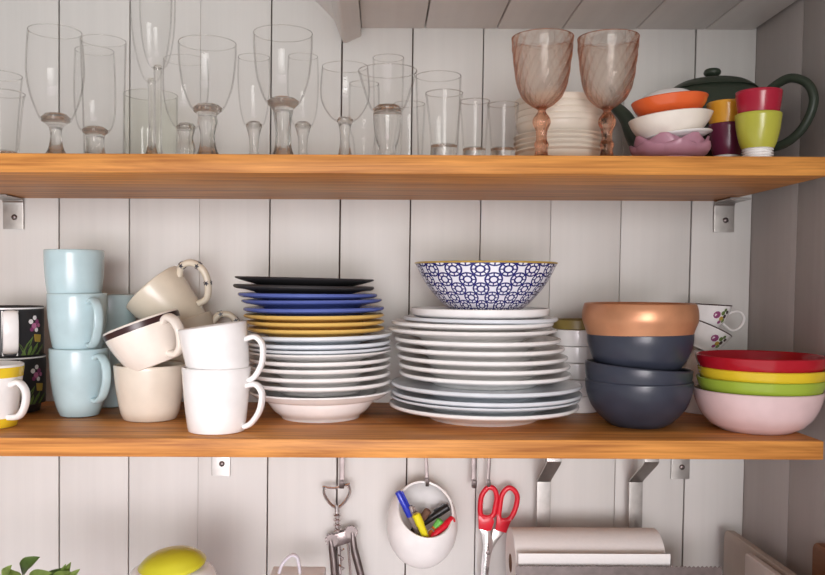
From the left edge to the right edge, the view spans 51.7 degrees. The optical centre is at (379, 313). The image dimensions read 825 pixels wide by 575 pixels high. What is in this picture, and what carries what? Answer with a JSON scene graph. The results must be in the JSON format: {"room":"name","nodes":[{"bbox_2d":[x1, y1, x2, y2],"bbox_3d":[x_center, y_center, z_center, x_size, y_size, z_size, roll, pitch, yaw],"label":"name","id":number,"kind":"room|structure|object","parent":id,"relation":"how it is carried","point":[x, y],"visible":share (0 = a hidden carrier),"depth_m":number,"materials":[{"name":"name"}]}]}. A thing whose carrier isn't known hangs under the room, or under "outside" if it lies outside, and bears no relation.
{"room":"kitchen","nodes":[
{"label":"kitchen","id":0,"kind":"room"},
{"bbox_2d":[129,545,216,574],"bbox_3d":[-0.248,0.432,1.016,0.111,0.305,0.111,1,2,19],"label":"bowl","id":1,"kind":"object","parent":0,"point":[176,559],"visible":1,"depth_m":0.99,"materials":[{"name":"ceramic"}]},
{"bbox_2d":[168,310,239,362],"bbox_3d":[-0.269,0.047,1.206,0.121,0.103,0.091,1,2,18],"label":"mug","id":2,"kind":"object","parent":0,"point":[205,318],"visible":0.24,"depth_m":1.19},
{"bbox_2d":[126,259,211,319],"bbox_3d":[-0.300,-0.017,1.211,0.116,0.120,0.091,0,2,-16],"label":"mug","id":3,"kind":"object","parent":2,"relation":"on","point":[168,290],"visible":0.75,"depth_m":1.17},
{"bbox_2d":[0,0,756,574],"bbox_3d":[-0.277,-0.077,1.281,1.676,2.200,0.030,0,2,0],"label":"wall","id":4,"kind":"structure","parent":0,"point":[98,515],"depth_m":1.26,"materials":[{"name":"wood"}]},
{"bbox_2d":[0,194,23,228],"bbox_3d":[-0.544,-0.147,1.233,0.031,0.046,0.059,0,2,0],"label":"shelf bracket","id":5,"kind":"object","parent":4,"relation":"attached to","point":[13,206],"visible":1,"depth_m":1.26,"materials":[{"name":"metal"}]},
{"bbox_2d":[331,0,360,42],"bbox_3d":[-0.048,-0.548,0.925,0.040,0.322,0.648,0,2,0],"label":"trim","id":6,"kind":"structure","parent":4,"relation":"attached to","point":[347,13],"depth_m":1.16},
{"bbox_2d":[0,401,823,459],"bbox_3d":[-0.221,0.149,1.124,1.459,0.022,0.300,0,2,0],"label":"shelf","id":7,"kind":"object","parent":4,"relation":"attached to","point":[382,430],"visible":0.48,"depth_m":0.97,"materials":[{"name":"brown wood"}]},
{"bbox_2d":[0,360,29,428],"bbox_3d":[-0.478,0.101,1.042,0.082,0.078,0.095,-1,2,-30],"label":"mug","id":8,"kind":"object","parent":7,"relation":"on","point":[12,385],"visible":1,"depth_m":1.03,"materials":[{"name":"white ceramic"}]},
{"bbox_2d":[0,353,45,412],"bbox_3d":[-0.510,0.096,1.165,0.094,0.078,0.109,0,2,0],"label":"mug","id":9,"kind":"object","parent":7,"relation":"on","point":[34,376],"visible":0.41,"depth_m":1.15,"materials":[{"name":"black ceramic"}]},
{"bbox_2d":[0,305,44,356],"bbox_3d":[-0.512,0.029,1.163,0.094,0.078,0.109,0,2,0],"label":"mug","id":10,"kind":"object","parent":9,"relation":"on","point":[21,326],"visible":0.88,"depth_m":1.14,"materials":[{"name":"black ceramic"}]},
{"bbox_2d":[48,346,110,417],"bbox_3d":[-0.400,0.091,1.131,0.077,0.091,0.095,0,2,-20],"label":"mug","id":11,"kind":"object","parent":7,"relation":"on","point":[80,380],"visible":0.92,"depth_m":1.11,"materials":[{"name":"ceramic"}]},
{"bbox_2d":[46,293,106,349],"bbox_3d":[-0.396,0.018,1.134,0.095,0.091,0.077,1,2,14],"label":"mug","id":12,"kind":"object","parent":11,"relation":"on","point":[76,321],"visible":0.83,"depth_m":1.10,"materials":[{"name":"ceramic"}]},
{"bbox_2d":[43,249,104,292],"bbox_3d":[-0.417,-0.039,1.136,0.095,0.091,0.077,1,2,8],"label":"mug","id":13,"kind":"object","parent":12,"relation":"on","point":[65,270],"visible":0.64,"depth_m":1.10,"materials":[{"name":"ceramic"}]},
{"bbox_2d":[102,345,119,407],"bbox_3d":[-0.398,0.088,1.234,0.095,0.091,0.077,2,3,38],"label":"mug","id":14,"kind":"object","parent":7,"relation":"on","point":[111,401],"visible":0.16,"depth_m":1.20,"materials":[{"name":"ceramic"}]},
{"bbox_2d":[103,294,135,344],"bbox_3d":[-0.390,0.018,1.235,0.077,0.091,0.095,0,2,2],"label":"mug","id":15,"kind":"object","parent":14,"relation":"on","point":[118,315],"visible":0.2,"depth_m":1.19,"materials":[{"name":"ceramic"}]},
{"bbox_2d":[113,361,184,422],"bbox_3d":[-0.301,0.102,1.111,0.091,0.072,0.091,0,2,-3],"label":"cup","id":16,"kind":"object","parent":7,"relation":"on","point":[154,393],"visible":0.94,"depth_m":1.08,"materials":[{"name":"ceramic"}]},
{"bbox_2d":[103,309,184,370],"bbox_3d":[-0.295,0.035,1.090,0.116,0.083,0.100,0,2,2],"label":"mug","id":17,"kind":"object","parent":16,"relation":"in","point":[152,340],"visible":0.94,"depth_m":1.05,"materials":[{"name":"beige ceramic"}]},
{"bbox_2d":[181,365,265,434],"bbox_3d":[-0.193,0.102,1.026,0.092,0.078,0.082,-1,2,-24],"label":"mug","id":18,"kind":"object","parent":7,"relation":"on","point":[215,401],"visible":0.91,"depth_m":0.99,"materials":[{"name":"ceramic"}]},
{"bbox_2d":[178,320,265,381],"bbox_3d":[-0.194,0.052,1.026,0.097,0.087,0.082,-1,2,-25],"label":"mug","id":19,"kind":"object","parent":18,"relation":"in","point":[219,346],"visible":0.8,"depth_m":0.99,"materials":[{"name":"ceramic"}]},
{"bbox_2d":[249,385,391,422],"bbox_3d":[-0.079,0.119,1.135,0.190,0.039,0.190,-1,3,-37],"label":"bowl","id":20,"kind":"object","parent":7,"relation":"on","point":[332,409],"visible":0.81,"depth_m":1.08,"materials":[{"name":"white ceramic"}]},
{"bbox_2d":[254,377,390,396],"bbox_3d":[-0.080,0.096,1.134,0.190,0.017,0.190,0,2,0],"label":"plate","id":21,"kind":"object","parent":20,"relation":"on","point":[364,385],"visible":0.52,"depth_m":1.07,"materials":[{"name":"ceramic"}]},
{"bbox_2d":[250,369,390,387],"bbox_3d":[-0.080,0.085,1.134,0.189,0.017,0.189,0,2,0],"label":"plate","id":22,"kind":"object","parent":21,"relation":"on","point":[373,375],"visible":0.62,"depth_m":1.07,"materials":[{"name":"ceramic"}]},
{"bbox_2d":[249,361,390,378],"bbox_3d":[-0.080,0.075,1.133,0.189,0.017,0.189,0,2,0],"label":"plate","id":23,"kind":"object","parent":22,"relation":"on","point":[348,373],"visible":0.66,"depth_m":1.07,"materials":[{"name":"ceramic"}]},
{"bbox_2d":[249,354,390,369],"bbox_3d":[-0.080,0.065,1.133,0.190,0.017,0.190,0,2,0],"label":"plate","id":24,"kind":"object","parent":23,"relation":"on","point":[380,358],"visible":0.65,"depth_m":1.06,"materials":[{"name":"ceramic"}]},
{"bbox_2d":[249,348,390,362],"bbox_3d":[-0.081,0.056,1.133,0.191,0.017,0.191,0,2,0],"label":"plate","id":25,"kind":"object","parent":24,"relation":"on","point":[346,357],"visible":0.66,"depth_m":1.06,"materials":[{"name":"ceramic"}]},
{"bbox_2d":[249,344,390,354],"bbox_3d":[-0.081,0.051,1.133,0.191,0.017,0.191,0,2,0],"label":"plate","id":26,"kind":"object","parent":25,"relation":"on","point":[373,349],"visible":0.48,"depth_m":1.05,"materials":[{"name":"ceramic"}]},
{"bbox_2d":[248,338,390,350],"bbox_3d":[-0.081,0.044,1.132,0.191,0.017,0.191,0,2,0],"label":"plate","id":27,"kind":"object","parent":26,"relation":"on","point":[375,342],"visible":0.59,"depth_m":1.05,"materials":[{"name":"ceramic"}]},
{"bbox_2d":[248,330,391,344],"bbox_3d":[-0.081,0.034,1.132,0.194,0.017,0.194,0,2,0],"label":"plate","id":28,"kind":"object","parent":27,"relation":"on","point":[346,340],"visible":0.63,"depth_m":1.06,"materials":[{"name":"ceramic"}]},
{"bbox_2d":[247,325,383,336],"bbox_3d":[-0.085,0.024,1.132,0.182,0.014,0.182,0,2,0],"label":"plate","id":29,"kind":"object","parent":28,"relation":"on","point":[374,328],"visible":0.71,"depth_m":1.06,"materials":[{"name":"ceramic"}]},
{"bbox_2d":[246,318,383,329],"bbox_3d":[-0.086,0.015,1.131,0.184,0.014,0.184,0,2,0],"label":"plate","id":30,"kind":"object","parent":29,"relation":"on","point":[353,325],"visible":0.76,"depth_m":1.06,"materials":[{"name":"ceramic"}]},
{"bbox_2d":[244,312,383,322],"bbox_3d":[-0.087,0.007,1.131,0.186,0.014,0.186,0,2,0],"label":"plate","id":31,"kind":"object","parent":30,"relation":"on","point":[371,315],"visible":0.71,"depth_m":1.06,"materials":[{"name":"ceramic"}]},
{"bbox_2d":[243,305,383,315],"bbox_3d":[-0.088,-0.002,1.131,0.187,0.014,0.187,0,2,0],"label":"plate","id":32,"kind":"object","parent":31,"relation":"on","point":[364,309],"visible":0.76,"depth_m":1.06,"materials":[{"name":"ceramic"}]},
{"bbox_2d":[241,298,381,308],"bbox_3d":[-0.090,-0.012,1.130,0.187,0.014,0.187,0,2,0],"label":"plate","id":33,"kind":"object","parent":32,"relation":"on","point":[266,304],"visible":0.86,"depth_m":1.06,"materials":[{"name":"ceramic"}]},
{"bbox_2d":[238,292,376,299],"bbox_3d":[-0.096,-0.021,1.130,0.185,0.014,0.185,1,2,0],"label":"plate","id":34,"kind":"object","parent":33,"relation":"on","point":[259,296],"visible":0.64,"depth_m":1.06,"materials":[{"name":"ceramic"}]},
{"bbox_2d":[233,284,373,293],"bbox_3d":[-0.101,-0.031,1.130,0.187,0.014,0.187,1,2,0],"label":"plate","id":35,"kind":"object","parent":34,"relation":"on","point":[282,289],"visible":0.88,"depth_m":1.06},
{"bbox_2d":[235,276,373,285],"bbox_3d":[-0.100,-0.041,1.129,0.184,0.014,0.184,1,2,0],"label":"plate","id":36,"kind":"object","parent":35,"relation":"on","point":[259,280],"visible":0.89,"depth_m":1.06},
{"bbox_2d":[339,458,343,488],"bbox_3d":[-0.056,0.206,1.244,0.012,0.100,0.017,0,2,0],"label":"hook","id":37,"kind":"object","parent":7,"relation":"attached to","point":[341,474],"visible":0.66,"depth_m":1.25,"materials":[{"name":"metal"}]},
{"bbox_2d":[322,482,363,574],"bbox_3d":[-0.051,0.337,1.248,0.069,0.180,0.029,0,2,0],"label":"corkscrew","id":38,"kind":"object","parent":37,"relation":"hanging from","point":[348,536],"visible":1,"depth_m":1.24,"materials":[{"name":"silver metal"}]},
{"bbox_2d":[424,458,428,486],"bbox_3d":[0.065,0.202,1.216,0.012,0.090,0.017,0,2,0],"label":"hook","id":39,"kind":"object","parent":7,"relation":"attached to","point":[425,459],"visible":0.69,"depth_m":1.22,"materials":[{"name":"metal"}]},
{"bbox_2d":[386,481,457,568],"bbox_3d":[0.060,0.302,1.217,0.102,0.122,0.102,0,2,-10],"label":"pot","id":40,"kind":"object","parent":39,"relation":"hanging from","point":[416,551],"visible":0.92,"depth_m":1.19,"materials":[{"name":"white ceramic"}]},
{"bbox_2d":[389,398,578,426],"bbox_3d":[0.137,0.129,1.130,0.250,0.022,0.250,0,2,0],"label":"dinner plate","id":41,"kind":"object","parent":7,"relation":"on","point":[476,421],"visible":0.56,"depth_m":1.05,"materials":[{"name":"white ceramic"}]},
{"bbox_2d":[391,393,579,415],"bbox_3d":[0.139,0.118,1.130,0.249,0.019,0.249,0,2,0],"label":"dinner plate","id":42,"kind":"object","parent":41,"relation":"on","point":[441,409],"visible":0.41,"depth_m":1.04,"materials":[{"name":"white ceramic"}]},
{"bbox_2d":[392,387,581,408],"bbox_3d":[0.140,0.111,1.130,0.250,0.019,0.250,1,2,0],"label":"dinner plate","id":43,"kind":"object","parent":42,"relation":"on","point":[412,396],"visible":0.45,"depth_m":1.04,"materials":[{"name":"white ceramic"}]},
{"bbox_2d":[391,376,581,402],"bbox_3d":[0.140,0.100,1.129,0.251,0.019,0.251,0,2,0],"label":"dinner plate","id":44,"kind":"object","parent":43,"relation":"on","point":[568,386],"visible":0.62,"depth_m":1.06,"materials":[{"name":"white ceramic"}]},
{"bbox_2d":[400,368,571,389],"bbox_3d":[0.139,0.085,1.129,0.226,0.017,0.226,1,2,0],"label":"salad plate","id":45,"kind":"object","parent":44,"relation":"on","point":[416,375],"visible":0.56,"depth_m":1.06,"materials":[{"name":"white ceramic"}]},
{"bbox_2d":[398,360,570,380],"bbox_3d":[0.137,0.074,1.128,0.226,0.017,0.226,1,2,0],"label":"salad plate","id":46,"kind":"object","parent":45,"relation":"on","point":[421,367],"visible":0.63,"depth_m":1.06,"materials":[{"name":"white ceramic"}]},
{"bbox_2d":[397,351,567,370],"bbox_3d":[0.135,0.062,1.128,0.224,0.017,0.224,1,2,0],"label":"salad plate","id":47,"kind":"object","parent":46,"relation":"on","point":[533,362],"visible":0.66,"depth_m":1.05,"materials":[{"name":"white ceramic"}]},
{"bbox_2d":[395,343,564,361],"bbox_3d":[0.132,0.051,1.127,0.223,0.017,0.223,1,2,0],"label":"salad plate","id":48,"kind":"object","parent":47,"relation":"on","point":[412,348],"visible":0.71,"depth_m":1.05,"materials":[{"name":"white ceramic"}]},
{"bbox_2d":[394,334,561,351],"bbox_3d":[0.129,0.040,1.127,0.219,0.017,0.219,1,2,0],"label":"salad plate","id":49,"kind":"object","parent":48,"relation":"on","point":[543,340],"visible":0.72,"depth_m":1.05,"materials":[{"name":"white ceramic"}]},
{"bbox_2d":[388,325,556,342],"bbox_3d":[0.122,0.027,1.127,0.222,0.017,0.222,1,2,0],"label":"salad plate","id":50,"kind":"object","parent":49,"relation":"on","point":[480,337],"visible":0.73,"depth_m":1.05,"materials":[{"name":"white ceramic"}]},
{"bbox_2d":[391,319,553,331],"bbox_3d":[0.121,0.018,1.126,0.213,0.017,0.213,1,2,0],"label":"salad plate","id":51,"kind":"object","parent":50,"relation":"on","point":[398,322],"visible":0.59,"depth_m":1.04,"materials":[{"name":"white ceramic"}]},
{"bbox_2d":[402,315,557,324],"bbox_3d":[0.132,0.010,1.126,0.205,0.013,0.205,1,2,0],"label":"salad plate","id":52,"kind":"object","parent":51,"relation":"on","point":[412,318],"visible":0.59,"depth_m":1.04,"materials":[{"name":"white ceramic"}]},
{"bbox_2d":[411,306,549,318],"bbox_3d":[0.132,-0.002,1.126,0.183,0.012,0.183,0,2,0],"label":"plate","id":53,"kind":"object","parent":52,"relation":"on","point":[422,311],"visible":0.91,"depth_m":1.05,"materials":[{"name":"white ceramic"}]},
{"bbox_2d":[415,260,557,309],"bbox_3d":[0.139,-0.034,1.125,0.188,0.067,0.188,0,2,-13],"label":"patterned bowl","id":54,"kind":"object","parent":53,"relation":"on","point":[478,284],"visible":0.92,"depth_m":1.06,"materials":[{"name":"white ceramic"}]},
{"bbox_2d":[486,458,490,486],"bbox_3d":[0.162,0.206,1.246,0.012,0.098,0.017,0,2,0],"label":"hook","id":55,"kind":"object","parent":7,"relation":"attached to","point":[488,481],"visible":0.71,"depth_m":1.25,"materials":[{"name":"metal"}]},
{"bbox_2d":[478,485,519,574],"bbox_3d":[0.174,0.366,1.249,0.062,0.231,0.008,0,2,0],"label":"scissors","id":56,"kind":"object","parent":55,"relation":"hanging from","point":[485,522],"visible":1,"depth_m":1.24,"materials":[{"name":"red plastic"}]},
{"bbox_2d":[536,459,560,526],"bbox_3d":[0.241,0.288,1.219,0.020,0.260,0.074,0,2,0],"label":"bracket","id":57,"kind":"object","parent":7,"relation":"attached to","point":[549,470],"visible":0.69,"depth_m":1.25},
{"bbox_2d":[585,378,693,428],"bbox_3d":[0.328,0.113,1.080,0.132,0.058,0.132,0,2,0],"label":"bowl","id":58,"kind":"object","parent":7,"relation":"on","point":[620,405],"visible":0.89,"depth_m":1.03,"materials":[{"name":"ceramic"}]},
{"bbox_2d":[585,359,693,384],"bbox_3d":[0.327,0.093,1.079,0.132,0.066,0.132,0,2,-12],"label":"bowl","id":59,"kind":"object","parent":58,"relation":"on","point":[594,371],"visible":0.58,"depth_m":1.02,"materials":[{"name":"ceramic"}]},
{"bbox_2d":[587,334,694,370],"bbox_3d":[0.329,0.053,1.077,0.130,0.058,0.130,0,2,-7],"label":"bowl","id":60,"kind":"object","parent":59,"relation":"on","point":[663,353],"visible":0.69,"depth_m":1.02,"materials":[{"name":"ceramic"}]},
{"bbox_2d":[582,302,698,335],"bbox_3d":[0.328,0.023,1.077,0.142,0.072,0.142,0,2,0],"label":"copper bowl","id":61,"kind":"object","parent":60,"relation":"on","point":[598,318],"visible":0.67,"depth_m":1.02,"materials":[{"name":"metal"}]},
{"bbox_2d":[628,459,658,527],"bbox_3d":[0.377,0.289,1.219,0.020,0.260,0.074,0,2,0],"label":"bracket","id":62,"kind":"object","parent":7,"relation":"attached to","point":[636,481],"visible":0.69,"depth_m":1.25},
{"bbox_2d":[684,349,720,414],"bbox_3d":[0.468,0.095,1.204,0.090,0.086,0.090,0,2,0],"label":"bowl","id":63,"kind":"object","parent":7,"relation":"on","point":[691,363],"visible":0.18,"depth_m":1.18,"materials":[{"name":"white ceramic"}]},
{"bbox_2d":[693,320,731,350],"bbox_3d":[0.460,0.031,1.211,0.060,0.051,0.083,-1,2,-35],"label":"teacup","id":64,"kind":"object","parent":63,"relation":"on","point":[707,336],"visible":0.6,"depth_m":1.18,"materials":[{"name":"white ceramic"}]},
{"bbox_2d":[695,303,745,331],"bbox_3d":[0.471,0.006,1.201,0.077,0.041,0.064,1,2,30],"label":"teacup","id":65,"kind":"object","parent":64,"relation":"on","point":[715,315],"visible":0.69,"depth_m":1.18,"materials":[{"name":"white ceramic"}]},
{"bbox_2d":[693,384,824,434],"bbox_3d":[0.466,0.118,1.051,0.150,0.051,0.150,-2,3,-42],"label":"bowl","id":66,"kind":"object","parent":7,"relation":"on","point":[744,414],"visible":0.87,"depth_m":0.99,"materials":[{"name":"pink ceramic"}]},
{"bbox_2d":[696,373,824,396],"bbox_3d":[0.469,0.097,1.050,0.148,0.037,0.148,-2,3,-42],"label":"bowl","id":67,"kind":"object","parent":66,"relation":"on","point":[721,386],"visible":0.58,"depth_m":0.99,"materials":[{"name":"ceramic"}]},
{"bbox_2d":[697,364,824,383],"bbox_3d":[0.471,0.085,1.050,0.149,0.037,0.149,0,2,-12],"label":"bowl","id":68,"kind":"object","parent":67,"relation":"on","point":[727,375],"visible":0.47,"depth_m":0.99,"materials":[{"name":"yellow ceramic"}]},
{"bbox_2d":[695,350,824,372],"bbox_3d":[0.469,0.070,1.049,0.152,0.037,0.152,1,2,7],"label":"bowl","id":69,"kind":"object","parent":68,"relation":"on","point":[762,361],"visible":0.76,"depth_m":1.01,"materials":[{"name":"red ceramic"}]},
{"bbox_2d":[0,153,824,200],"bbox_3d":[-0.220,-0.175,1.113,1.459,0.022,0.300,0,2,0],"label":"shelf","id":70,"kind":"object","parent":4,"relation":"attached to","point":[22,175],"visible":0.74,"depth_m":0.98,"materials":[{"name":"brown wood"}]},
{"bbox_2d":[25,23,84,152],"bbox_3d":[-0.388,-0.260,1.016,0.067,0.153,0.067,0,2,-16],"label":"goblet","id":71,"kind":"object","parent":70,"relation":"on","point":[56,121],"visible":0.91,"depth_m":1.01,"materials":[{"name":"clear glass"}]},
{"bbox_2d":[25,23,84,91],"bbox_3d":[-0.388,-0.283,1.016,0.067,0.107,0.067,0,2,0],"label":"bowl","id":72,"kind":"object","parent":71,"relation":"on","point":[40,23],"depth_m":1.02,"materials":[{"name":"clear glass"}]},
{"bbox_2d":[73,45,115,153],"bbox_3d":[-0.366,-0.262,1.091,0.052,0.151,0.052,0,2,-16],"label":"beer glass","id":73,"kind":"object","parent":70,"relation":"on","point":[95,135],"visible":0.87,"depth_m":1.08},
{"bbox_2d":[73,45,115,100],"bbox_3d":[-0.366,-0.284,1.091,0.052,0.105,0.052,0,2,0],"label":"bowl","id":74,"kind":"object","parent":73,"relation":"on","point":[82,45],"depth_m":1.08,"materials":[{"name":"clear glass"}]},
{"bbox_2d":[162,54,208,153],"bbox_3d":[-0.258,-0.262,1.131,0.061,0.150,0.061,-1,2,-29],"label":"wine glass","id":75,"kind":"object","parent":70,"relation":"on","point":[186,145],"visible":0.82,"depth_m":1.12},
{"bbox_2d":[162,54,208,97],"bbox_3d":[-0.258,-0.291,1.130,0.061,0.092,0.061,0,2,0],"label":"bowl","id":76,"kind":"object","parent":75,"relation":"on","point":[172,54],"depth_m":1.12,"materials":[{"name":"clear glass"}]},
{"bbox_2d":[178,35,236,153],"bbox_3d":[-0.206,-0.253,1.017,0.069,0.140,0.069,0,2,-10],"label":"goblet","id":77,"kind":"object","parent":70,"relation":"on","point":[207,113],"visible":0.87,"depth_m":1.01,"materials":[{"name":"clear glass"}]},
{"bbox_2d":[178,35,236,108],"bbox_3d":[-0.206,-0.282,1.016,0.069,0.081,0.069,0,2,0],"label":"bowl","id":78,"kind":"object","parent":77,"relation":"on","point":[200,105],"depth_m":1.00,"materials":[{"name":"clear glass"}]},
{"bbox_2d":[238,53,269,153],"bbox_3d":[-0.165,-0.260,1.111,0.043,0.148,0.043,0,2,0],"label":"glass","id":79,"kind":"object","parent":70,"relation":"on","point":[254,128],"visible":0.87,"depth_m":1.11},
{"bbox_2d":[238,53,269,117],"bbox_3d":[-0.165,-0.289,1.110,0.043,0.091,0.043,0,2,0],"label":"bowl","id":80,"kind":"object","parent":79,"relation":"on","point":[243,53],"depth_m":1.11,"materials":[{"name":"clear glass"}]},
{"bbox_2d":[253,24,312,153],"bbox_3d":[-0.116,-0.258,1.016,0.071,0.152,0.071,0,2,3],"label":"goblet","id":81,"kind":"object","parent":70,"relation":"on","point":[282,107],"visible":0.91,"depth_m":1.01,"materials":[{"name":"clear glass"}]},
{"bbox_2d":[253,24,312,77],"bbox_3d":[-0.116,-0.292,1.015,0.071,0.084,0.071,0,2,0],"label":"bowl","id":82,"kind":"object","parent":81,"relation":"on","point":[272,24],"depth_m":1.02,"materials":[{"name":"clear glass"}]},
{"bbox_2d":[288,52,318,153],"bbox_3d":[-0.101,-0.261,1.111,0.042,0.150,0.042,2,2,33],"label":"glass","id":83,"kind":"object","parent":70,"relation":"on","point":[302,128],"visible":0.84,"depth_m":1.11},
{"bbox_2d":[288,52,318,95],"bbox_3d":[-0.101,-0.289,1.110,0.042,0.092,0.042,0,2,0],"label":"bowl","id":84,"kind":"object","parent":83,"relation":"on","point":[298,52],"depth_m":1.11,"materials":[{"name":"clear glass"}]},
{"bbox_2d":[320,61,368,154],"bbox_3d":[-0.043,-0.242,1.042,0.061,0.119,0.061,0,2,-3],"label":"wine glass","id":85,"kind":"object","parent":70,"relation":"on","point":[344,122],"visible":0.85,"depth_m":1.04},
{"bbox_2d":[320,61,368,117],"bbox_3d":[-0.043,-0.269,1.041,0.061,0.067,0.061,0,2,0],"label":"bowl","id":86,"kind":"object","parent":85,"relation":"on","point":[331,61],"depth_m":1.04,"materials":[{"name":"clear glass"}]},
{"bbox_2d":[358,63,416,154],"bbox_3d":[0.009,-0.235,1.012,0.071,0.107,0.071,-1,2,-22],"label":"glass","id":87,"kind":"object","parent":70,"relation":"on","point":[387,117],"visible":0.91,"depth_m":1.00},
{"bbox_2d":[358,63,416,109],"bbox_3d":[0.009,-0.264,1.011,0.071,0.049,0.071,0,2,0],"label":"bowl","id":88,"kind":"object","parent":87,"relation":"on","point":[387,106],"depth_m":1.00,"materials":[{"name":"clear glass"}]},
{"bbox_2d":[511,28,573,155],"bbox_3d":[0.189,-0.250,0.990,0.072,0.141,0.072,0,2,4],"label":"goblet","id":89,"kind":"object","parent":70,"relation":"on","point":[541,121],"visible":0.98,"depth_m":0.98,"materials":[{"name":"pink glass"}]},
{"bbox_2d":[511,28,573,108],"bbox_3d":[0.189,-0.280,0.989,0.072,0.082,0.072,0,2,0],"label":"bowl","id":90,"kind":"object","parent":89,"relation":"on","point":[538,106],"depth_m":0.99,"materials":[{"name":"pink glass"}]},
{"bbox_2d":[515,145,600,155],"bbox_3d":[0.227,-0.194,1.079,0.115,0.022,0.115,0,2,0],"label":"plate","id":91,"kind":"object","parent":70,"relation":"on","point":[556,150],"visible":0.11,"depth_m":1.03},
{"bbox_2d":[514,139,599,150],"bbox_3d":[0.227,-0.200,1.079,0.115,0.022,0.115,0,2,0],"label":"plate","id":92,"kind":"object","parent":91,"relation":"on","point":[561,141],"visible":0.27,"depth_m":1.03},
{"bbox_2d":[513,134,600,145],"bbox_3d":[0.227,-0.207,1.078,0.115,0.022,0.115,0,2,0],"label":"plate","id":93,"kind":"object","parent":92,"relation":"on","point":[554,136],"visible":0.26,"depth_m":1.03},
{"bbox_2d":[513,129,600,140],"bbox_3d":[0.227,-0.213,1.078,0.115,0.022,0.115,0,2,0],"label":"plate","id":94,"kind":"object","parent":93,"relation":"on","point":[550,131],"visible":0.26,"depth_m":1.03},
{"bbox_2d":[516,111,600,133],"bbox_3d":[0.227,-0.227,1.078,0.110,0.037,0.110,0,2,0],"label":"bowl","id":95,"kind":"object","parent":94,"relation":"on","point":[559,120],"visible":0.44,"depth_m":1.03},
{"bbox_2d":[577,29,639,155],"bbox_3d":[0.265,-0.250,0.990,0.070,0.141,0.070,0,2,7],"label":"goblet","id":96,"kind":"object","parent":70,"relation":"on","point":[606,122],"visible":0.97,"depth_m":0.98,"materials":[{"name":"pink glass"}]},
{"bbox_2d":[577,29,639,108],"bbox_3d":[0.265,-0.280,0.989,0.070,0.082,0.070,0,2,0],"label":"bowl","id":97,"kind":"object","parent":96,"relation":"on","point":[580,61],"depth_m":0.99,"materials":[{"name":"pink glass"}]},
{"bbox_2d":[629,132,710,155],"bbox_3d":[0.348,-0.195,1.018,0.093,0.030,0.093,0,2,0],"label":"dish","id":98,"kind":"object","parent":70,"relation":"on","point":[663,143],"visible":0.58,"depth_m":0.98,"materials":[{"name":"ceramic"}]},
{"bbox_2d":[645,128,712,138],"bbox_3d":[0.355,-0.209,1.018,0.081,0.017,0.082,0,2,4],"label":"saucer","id":99,"kind":"object","parent":98,"relation":"on","point":[703,131],"visible":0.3,"depth_m":0.98,"materials":[{"name":"white ceramic"}]},
{"bbox_2d":[628,108,713,139],"bbox_3d":[0.345,-0.223,1.018,0.092,0.036,0.092,2,3,43],"label":"sauce dish","id":100,"kind":"object","parent":99,"relation":"on","point":[647,125],"visible":0.66,"depth_m":0.98,"materials":[{"name":"beige ceramic"}]},
{"bbox_2d":[631,91,708,116],"bbox_3d":[0.345,-0.245,1.017,0.087,0.030,0.087,2,3,44],"label":"dish","id":101,"kind":"object","parent":100,"relation":"on","point":[680,99],"visible":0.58,"depth_m":0.98,"materials":[{"name":"ceramic"}]},
{"bbox_2d":[611,68,818,155],"bbox_3d":[0.437,-0.257,1.140,0.220,0.146,0.181,0,2,4],"label":"teapot","id":102,"kind":"object","parent":70,"relation":"on","point":[718,87],"visible":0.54,"depth_m":1.08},
{"bbox_2d":[707,121,741,155],"bbox_3d":[0.424,-0.205,1.038,0.046,0.050,0.046,0,2,0],"label":"espresso cup","id":103,"kind":"object","parent":70,"relation":"on","point":[723,137],"visible":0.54,"depth_m":1.02,"materials":[{"name":"purple ceramic"}]},
{"bbox_2d":[734,110,782,155],"bbox_3d":[0.439,-0.205,0.988,0.052,0.053,0.052,0,2,0],"label":"espresso cup","id":104,"kind":"object","parent":70,"relation":"on","point":[757,131],"visible":0.86,"depth_m":0.97,"materials":[{"name":"green ceramic"}]},
{"bbox_2d":[735,87,782,113],"bbox_3d":[0.440,-0.231,0.987,0.052,0.053,0.052,0,2,0],"label":"espresso cup","id":105,"kind":"object","parent":104,"relation":"on","point":[758,98],"visible":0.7,"depth_m":0.97,"materials":[{"name":"red ceramic"}]},
{"bbox_2d":[516,565,721,574],"bbox_3d":[0.312,0.383,1.196,0.269,0.112,0.168,0,2,0],"label":"bar","id":106,"kind":"object","parent":4,"relation":"attached to","point":[520,570],"visible":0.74,"depth_m":1.11,"materials":[{"name":"metal"}]},
{"bbox_2d":[505,527,669,574],"bbox_3d":[0.283,0.349,1.177,0.203,0.099,0.108,0,2,0],"label":"paper towel roll","id":107,"kind":"object","parent":106,"relation":"on","point":[546,546],"visible":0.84,"depth_m":1.15,"materials":[{"name":"paper"}]},
{"bbox_2d":[713,197,750,231],"bbox_3d":[0.510,-0.142,1.233,0.031,0.046,0.059,0,2,0],"label":"shelf bracket","id":108,"kind":"object","parent":4,"relation":"attached to","point":[723,214],"visible":1,"depth_m":1.26,"materials":[{"name":"metal"}]},
{"bbox_2d":[360,0,796,29],"bbox_3d":[0.262,-0.423,0.929,0.580,0.030,0.648,0,2,0],"label":"ceiling","id":109,"kind":"structure","parent":0,"point":[485,14],"depth_m":1.18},
{"bbox_2d":[742,0,824,574],"bbox_3d":[0.571,-0.045,0.498,0.059,2.200,1.598,0,2,0],"label":"wall","id":110,"kind":"structure","parent":0,"point":[783,516],"depth_m":1.14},
{"bbox_3d":[-0.352,0.604,0.971,1.801,0.040,0.658,0,2,0],"label":"floor","id":111,"kind":"structure","parent":0,"visible":0},
{"bbox_2d":[723,530,796,574],"bbox_3d":[0.509,0.453,1.073,0.010,0.263,0.360,0,2,0],"label":"chopping board","id":112,"kind":"object","parent":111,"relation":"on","point":[736,546],"visible":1,"depth_m":1.19,"materials":[{"name":"beige wood"}]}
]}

